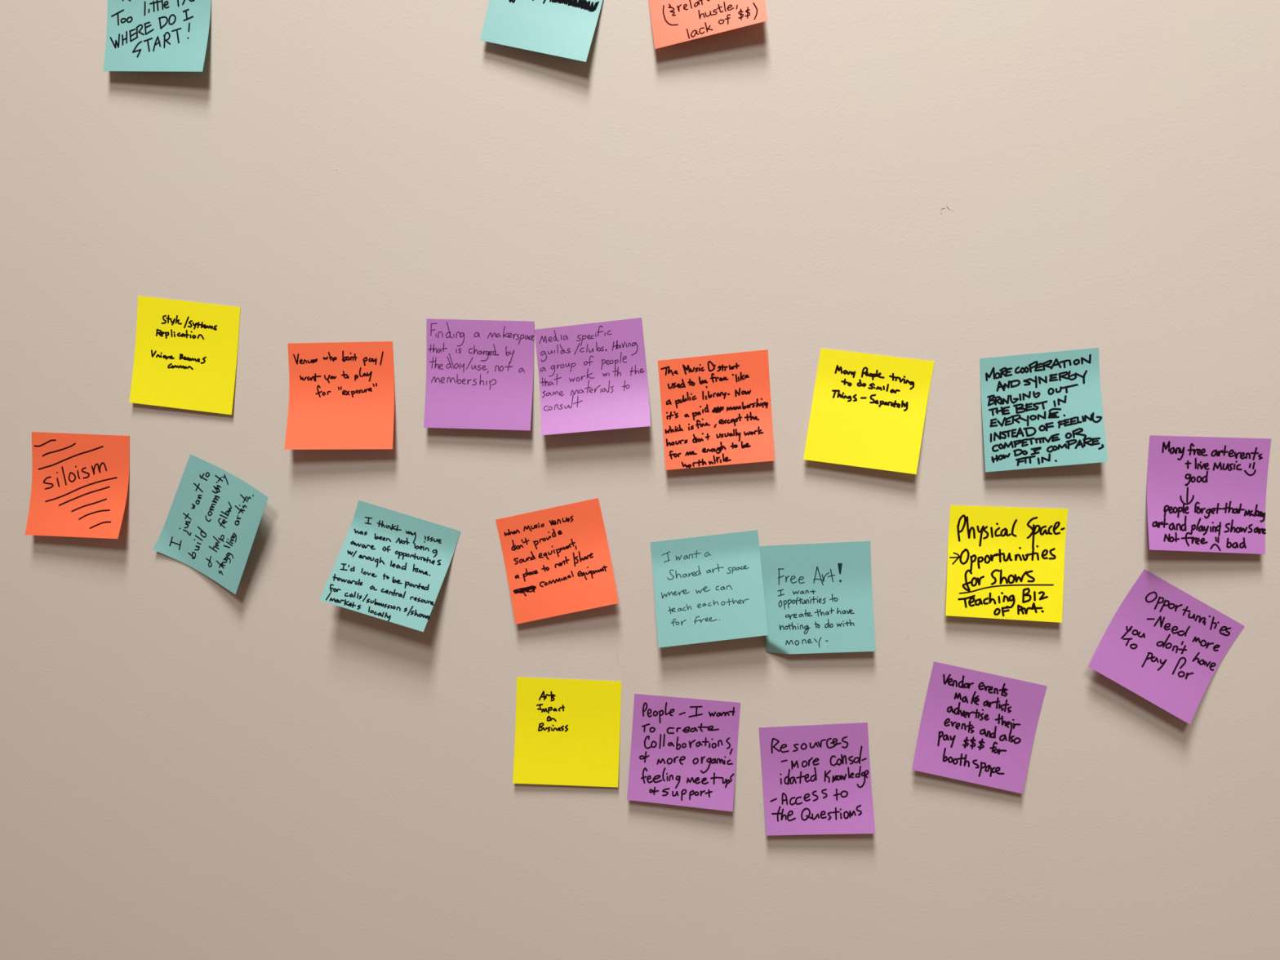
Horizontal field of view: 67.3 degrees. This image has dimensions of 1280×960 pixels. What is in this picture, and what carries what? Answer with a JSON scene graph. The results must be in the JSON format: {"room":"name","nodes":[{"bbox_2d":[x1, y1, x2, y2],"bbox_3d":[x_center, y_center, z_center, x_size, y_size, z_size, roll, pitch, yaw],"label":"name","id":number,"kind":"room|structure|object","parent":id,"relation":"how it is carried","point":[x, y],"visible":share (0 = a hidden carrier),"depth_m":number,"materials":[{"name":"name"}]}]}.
{"room":"meeting room","nodes":[
{"label":"meeting room","id":0,"kind":"room"},
{"bbox_2d":[0,0,1279,959],"bbox_3d":[0.064,-0.488,0.682,4.800,3.850,0.120,0,5,5],"label":"wall","id":1,"kind":"structure","parent":0,"point":[192,767],"depth_m":0.67,"materials":[{"name":"brown"}]},
{"bbox_2d":[25,431,129,538],"bbox_3d":[-0.412,0.004,0.701,0.078,0.076,0.014,0,5,5],"label":"sticky note","id":2,"kind":"object","parent":1,"relation":"attached to","point":[79,488],"visible":1,"depth_m":0.70,"materials":[{"name":"orange paper"}]},
{"bbox_2d":[103,0,211,71],"bbox_3d":[-0.336,-0.321,0.666,0.077,0.079,0.012,0,5,5],"label":"sticky note","id":3,"kind":"object","parent":1,"relation":"attached to","point":[142,35],"visible":1,"depth_m":0.67,"materials":[{"name":"teal paper"}]},
{"bbox_2d":[128,295,239,414],"bbox_3d":[-0.327,-0.089,0.690,0.084,0.085,0.004,0,5,5],"label":"sticky note","id":4,"kind":"object","parent":1,"relation":"attached to","point":[186,352],"visible":1,"depth_m":0.69,"materials":[{"name":"yellow paper"}]},
{"bbox_2d":[152,453,267,594],"bbox_3d":[-0.308,0.032,0.696,0.097,0.101,0.010,1,5,13],"label":"sticky note","id":5,"kind":"object","parent":1,"relation":"attached to","point":[211,524],"visible":1,"depth_m":0.70,"materials":[{"name":"teal paper"}]},
{"bbox_2d":[284,341,394,449],"bbox_3d":[-0.212,-0.060,0.677,0.079,0.076,0.014,0,5,5],"label":"sticky note","id":6,"kind":"object","parent":1,"relation":"attached to","point":[341,394],"visible":1,"depth_m":0.68,"materials":[{"name":"orange paper"}]},
{"bbox_2d":[319,500,460,631],"bbox_3d":[-0.177,0.060,0.682,0.097,0.090,0.023,0,5,5],"label":"sticky note","id":7,"kind":"object","parent":1,"relation":"attached to","point":[391,566],"visible":1,"depth_m":0.68,"materials":[{"name":"teal paper"}]},
{"bbox_2d":[423,318,534,430],"bbox_3d":[-0.113,-0.074,0.670,0.078,0.078,0.008,0,5,5],"label":"sticky note","id":8,"kind":"object","parent":1,"relation":"attached to","point":[479,373],"visible":1,"depth_m":0.67,"materials":[{"name":"purple paper"}]},
{"bbox_2d":[480,0,602,62],"bbox_3d":[-0.063,-0.324,0.642,0.090,0.092,0.011,0,5,5],"label":"sticky note","id":9,"kind":"object","parent":1,"relation":"attached to","point":[566,28],"visible":1,"depth_m":0.64,"materials":[{"name":"teal paper"}]},
{"bbox_2d":[495,497,618,624],"bbox_3d":[-0.059,0.058,0.675,0.089,0.090,0.013,0,5,5],"label":"sticky note","id":10,"kind":"object","parent":1,"relation":"attached to","point":[557,562],"visible":1,"depth_m":0.68,"materials":[{"name":"orange paper"}]},
{"bbox_2d":[512,677,621,786],"bbox_3d":[-0.052,0.181,0.690,0.079,0.078,0.004,0,5,5],"label":"sticky note","id":11,"kind":"object","parent":1,"relation":"attached to","point":[567,731],"visible":1,"depth_m":0.69,"materials":[{"name":"yellow paper"}]},
{"bbox_2d":[534,317,650,435],"bbox_3d":[-0.033,-0.071,0.661,0.083,0.081,0.016,0,5,5],"label":"sticky note","id":12,"kind":"object","parent":1,"relation":"attached to","point":[593,376],"visible":1,"depth_m":0.67,"materials":[{"name":"purple paper"}]},
{"bbox_2d":[626,693,740,811],"bbox_3d":[0.031,0.193,0.681,0.080,0.080,0.009,0,5,5],"label":"sticky note","id":13,"kind":"object","parent":1,"relation":"attached to","point":[683,752],"visible":1,"depth_m":0.68,"materials":[{"name":"purple paper"}]},
{"bbox_2d":[648,0,767,48],"bbox_3d":[0.042,-0.329,0.631,0.084,0.089,0.014,0,5,5],"label":"sticky note","id":14,"kind":"object","parent":1,"relation":"attached to","point":[673,21],"visible":1,"depth_m":0.63,"materials":[{"name":"orange paper"}]},
{"bbox_2d":[650,529,768,648],"bbox_3d":[0.047,0.076,0.665,0.082,0.081,0.015,0,5,5],"label":"sticky note","id":15,"kind":"object","parent":1,"relation":"attached to","point":[707,588],"visible":1,"depth_m":0.67,"materials":[{"name":"teal paper"}]},
{"bbox_2d":[657,349,774,470],"bbox_3d":[0.052,-0.048,0.658,0.081,0.082,0.010,1,5,7],"label":"sticky note","id":16,"kind":"object","parent":1,"relation":"attached to","point":[716,410],"visible":1,"depth_m":0.66,"materials":[{"name":"orange paper"}]},
{"bbox_2d":[758,722,875,835],"bbox_3d":[0.124,0.210,0.675,0.081,0.081,0.010,1,5,7],"label":"sticky note","id":17,"kind":"object","parent":1,"relation":"attached to","point":[816,779],"visible":1,"depth_m":0.68,"materials":[{"name":"purple paper"}]},
{"bbox_2d":[759,541,875,653],"bbox_3d":[0.122,0.082,0.664,0.080,0.080,0.009,1,5,6],"label":"sticky note","id":18,"kind":"object","parent":1,"relation":"attached to","point":[818,597],"visible":1,"depth_m":0.67,"materials":[{"name":"teal paper"}]},
{"bbox_2d":[803,348,934,474],"bbox_3d":[0.154,-0.046,0.649,0.087,0.085,0.009,0,5,5],"label":"sticky note","id":19,"kind":"object","parent":1,"relation":"attached to","point":[868,411],"visible":1,"depth_m":0.65,"materials":[{"name":"yellow paper"}]},
{"bbox_2d":[912,661,1047,794],"bbox_3d":[0.234,0.171,0.663,0.091,0.090,0.007,0,5,4],"label":"sticky note","id":20,"kind":"object","parent":1,"relation":"attached to","point":[978,727],"visible":1,"depth_m":0.66,"materials":[{"name":"purple paper"}]},
{"bbox_2d":[945,505,1067,622],"bbox_3d":[0.248,0.057,0.650,0.080,0.078,0.008,0,5,5],"label":"sticky note","id":21,"kind":"object","parent":1,"relation":"attached to","point":[1004,562],"visible":1,"depth_m":0.65,"materials":[{"name":"yellow paper"}]},
{"bbox_2d":[979,347,1107,471],"bbox_3d":[0.267,-0.046,0.637,0.080,0.083,0.013,0,5,5],"label":"sticky note","id":22,"kind":"object","parent":1,"relation":"attached to","point":[1040,410],"visible":1,"depth_m":0.64,"materials":[{"name":"teal paper"}]},
{"bbox_2d":[1088,568,1244,724],"bbox_3d":[0.352,0.111,0.644,0.104,0.102,0.012,0,5,5],"label":"sticky note","id":23,"kind":"object","parent":1,"relation":"attached to","point":[1162,644],"visible":1,"depth_m":0.65,"materials":[{"name":"purple paper"}]},
{"bbox_2d":[1146,435,1271,554],"bbox_3d":[0.375,0.010,0.633,0.078,0.077,0.012,0,5,5],"label":"sticky note","id":24,"kind":"object","parent":1,"relation":"attached to","point":[1205,494],"visible":1,"depth_m":0.64,"materials":[{"name":"purple paper"}]}
]}

